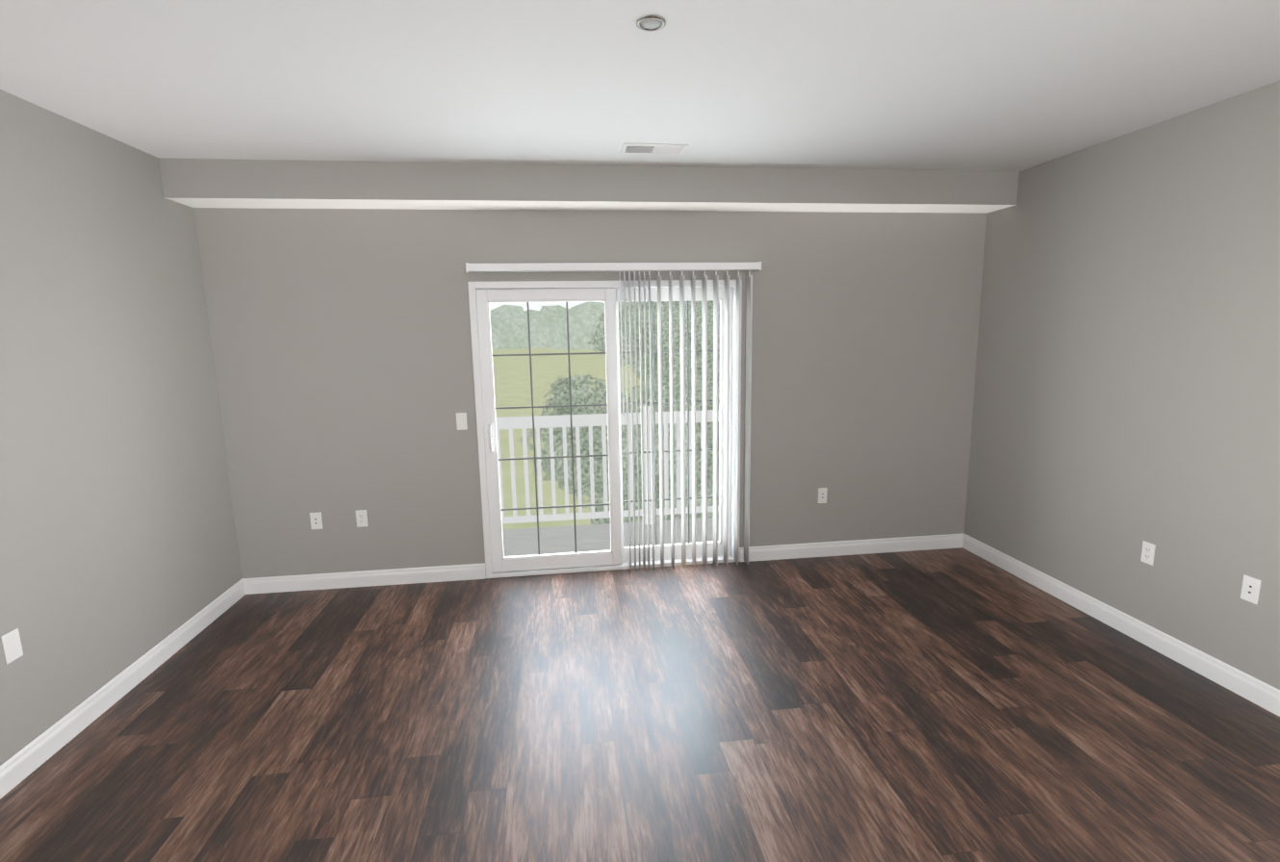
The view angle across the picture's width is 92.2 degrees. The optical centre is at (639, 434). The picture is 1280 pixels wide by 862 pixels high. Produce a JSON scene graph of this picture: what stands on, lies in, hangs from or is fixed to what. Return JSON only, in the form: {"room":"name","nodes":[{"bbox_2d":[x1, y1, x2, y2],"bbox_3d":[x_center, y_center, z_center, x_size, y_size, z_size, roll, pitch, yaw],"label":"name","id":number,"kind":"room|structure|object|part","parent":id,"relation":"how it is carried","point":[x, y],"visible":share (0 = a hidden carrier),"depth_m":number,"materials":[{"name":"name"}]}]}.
{"room":"empty living room","nodes":[
{"label":"empty living room","id":0,"kind":"room"},
{"bbox_2d":[0,89,242,766],"bbox_3d":[-2.347,0.336,0.409,0.160,2.740,7.633,-2,10,-7],"label":"wall","id":1,"kind":"structure","parent":0,"point":[118,549],"depth_m":2.94,"materials":[{"name":"grey paint"}]},
{"bbox_2d":[0,628,23,664],"bbox_3d":[-2.498,0.843,2.454,0.006,0.117,0.072,-2,10,-7],"label":"blank wall plate","id":2,"kind":"object","parent":1,"relation":"attached to","point":[12,645],"visible":1,"depth_m":2.45,"materials":[{"name":"white plastic"}]},
{"bbox_2d":[0,578,245,799],"bbox_3d":[-2.237,1.629,0.637,0.015,0.111,7.313,-2,10,-7],"label":"baseboard","id":3,"kind":"structure","parent":1,"relation":"attached to","point":[23,763],"depth_m":2.92,"materials":[{"name":"white wood"}]},
{"bbox_2d":[193,207,987,578],"bbox_3d":[-0.032,-0.376,4.412,5.472,2.740,0.160,-2,10,-7],"label":"wall","id":4,"kind":"structure","parent":0,"point":[342,350],"depth_m":4.23,"materials":[{"name":"grey paint"}]},
{"bbox_2d":[309,512,322,529],"bbox_3d":[-2.208,0.590,4.202,0.072,0.117,0.007,-2,10,-7],"label":"electrical outlet","id":5,"kind":"object","parent":4,"relation":"attached to","point":[316,521],"visible":1,"depth_m":4.20,"materials":[{"name":"white plastic"}]},
{"bbox_2d":[355,510,367,527],"bbox_3d":[-1.913,0.579,4.238,0.072,0.117,0.008,-2,10,-7],"label":"electrical outlet","id":6,"kind":"object","parent":4,"relation":"attached to","point":[361,518],"visible":1,"depth_m":4.24,"materials":[{"name":"white plastic"}]},
{"bbox_2d":[242,563,486,594],"bbox_3d":[-1.908,1.008,4.306,1.620,0.111,0.015,-2,10,-7],"label":"baseboard","id":7,"kind":"structure","parent":4,"relation":"attached to","point":[340,580],"depth_m":4.30,"materials":[{"name":"white wood"}]},
{"bbox_2d":[456,412,467,430],"bbox_3d":[-1.220,-0.088,4.214,0.072,0.117,0.016,-2,10,-7],"label":"light switch","id":8,"kind":"object","parent":4,"relation":"attached to","point":[461,422],"visible":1,"depth_m":4.22,"materials":[{"name":"white plastic"}]},
{"bbox_2d":[467,280,742,578],"bbox_3d":[-0.201,-0.031,4.401,1.864,2.070,0.180,-2,10,-7],"label":"sliding door","id":9,"kind":"structure","parent":4,"relation":"in","point":[482,295],"depth_m":4.37,"materials":[{"name":"white plastic"}]},
{"bbox_3d":[-1.026,0.029,4.246,0.032,0.210,0.068,-2,10,-7],"label":"handle","id":10,"kind":"part","parent":9,"relation":"part of","materials":[{"name":"white plastic"}]},
{"bbox_3d":[-0.615,-0.007,4.348,0.939,1.987,0.040,-2,10,-7],"label":"panel","id":11,"kind":"part","parent":9,"relation":"part of","materials":[{"name":"clear glass"}]},
{"bbox_3d":[-0.614,-0.014,4.340,0.791,1.815,0.002,-2,10,-7],"label":"panel glass","id":12,"kind":"part","parent":9,"relation":"part of","materials":[{"name":"clear glass"}]},
{"bbox_3d":[0.228,-0.048,4.500,0.897,1.987,0.040,-2,10,-7],"label":"panel","id":13,"kind":"part","parent":9,"relation":"part of","materials":[{"name":"clear glass"}]},
{"bbox_3d":[0.229,-0.055,4.493,0.749,1.815,0.002,-2,10,-7],"label":"panel glass","id":14,"kind":"part","parent":9,"relation":"part of","materials":[{"name":"clear glass"}]},
{"bbox_2d":[465,261,761,572],"bbox_3d":[-0.131,-0.080,4.292,1.966,2.163,0.093,-2,10,-7],"label":"vertical blinds","id":15,"kind":"object","parent":4,"relation":"attached to","point":[602,267],"visible":1,"depth_m":4.31,"materials":[{"name":"white plastic"}]},
{"bbox_2d":[818,487,827,503],"bbox_3d":[1.377,0.462,4.649,0.072,0.117,0.007,-2,10,-7],"label":"electrical outlet","id":16,"kind":"object","parent":4,"relation":"attached to","point":[822,495],"visible":1,"depth_m":4.65,"materials":[{"name":"white plastic"}]},
{"bbox_2d":[739,533,964,562],"bbox_3d":[1.652,0.871,4.749,1.824,0.111,0.015,-2,10,-7],"label":"baseboard","id":17,"kind":"structure","parent":4,"relation":"attached to","point":[846,548],"depth_m":4.74,"materials":[{"name":"white wood"}]},
{"bbox_2d":[0,547,1279,861],"bbox_3d":[0.391,1.641,0.982,5.632,0.120,7.633,-2,10,-7],"label":"floor","id":18,"kind":"structure","parent":0,"point":[947,705],"depth_m":2.67,"materials":[{"name":"wood"}]},
{"bbox_2d":[0,0,1279,171],"bbox_3d":[0.341,-1.179,0.510,5.632,0.120,7.633,-2,10,-7],"label":"ceiling","id":19,"kind":"structure","parent":0,"point":[972,85],"depth_m":2.48,"materials":[{"name":"white paint"}]},
{"bbox_2d":[158,157,1019,213],"bbox_3d":[-0.105,-1.582,3.972,5.312,0.214,0.292,-2,10,-7],"label":"soffit","id":20,"kind":"structure","parent":19,"relation":"attached to","point":[248,184],"depth_m":3.82,"materials":[{"name":"grey paint"}]},
{"bbox_2d":[636,15,665,31],"bbox_3d":[0.036,-1.364,2.053,0.100,0.013,0.100,-2,10,-7],"label":"recessed light","id":21,"kind":"object","parent":19,"relation":"in","point":[650,23],"visible":1,"depth_m":2.04,"materials":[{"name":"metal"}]},
{"bbox_2d":[620,143,688,154],"bbox_3d":[0.078,-1.599,3.470,0.360,0.020,0.180,-2,10,-7],"label":"ceiling vent","id":22,"kind":"object","parent":19,"relation":"in","point":[653,149],"visible":1,"depth_m":3.45,"materials":[{"name":"white metal"}]},
{"bbox_2d":[964,80,1279,690],"bbox_3d":[3.079,0.127,1.083,0.160,2.740,7.313,-2,10,-7],"label":"wall","id":23,"kind":"structure","parent":0,"point":[1126,403],"depth_m":3.28,"materials":[{"name":"grey paint"}]},
{"bbox_2d":[962,534,1279,716],"bbox_3d":[3.015,1.427,1.290,0.015,0.111,7.313,-2,10,-7],"label":"baseboard","id":24,"kind":"structure","parent":23,"relation":"attached to","point":[1255,691],"depth_m":3.35,"materials":[{"name":"white wood"}]},
{"bbox_2d":[1140,540,1155,565],"bbox_3d":[2.736,0.641,3.320,0.008,0.117,0.072,-2,10,-7],"label":"electrical outlet","id":25,"kind":"object","parent":23,"relation":"attached to","point":[1148,552],"visible":1,"depth_m":3.32,"materials":[{"name":"white plastic"}]},
{"bbox_2d":[1240,574,1261,605],"bbox_3d":[2.800,0.712,2.827,0.007,0.117,0.072,-2,10,-7],"label":"electrical outlet","id":26,"kind":"object","parent":23,"relation":"attached to","point":[1250,589],"visible":1,"depth_m":2.82,"materials":[{"name":"white plastic"}]},
{"label":"outside","id":27,"kind":"structure","parent":0,"visible":0},
{"bbox_2d":[489,300,719,556],"bbox_3d":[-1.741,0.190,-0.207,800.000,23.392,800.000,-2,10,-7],"label":"outdoor view","id":28,"kind":"object","parent":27,"point":[596,380],"depth_m":9.15,"materials":[{"name":"plant"}]}
]}

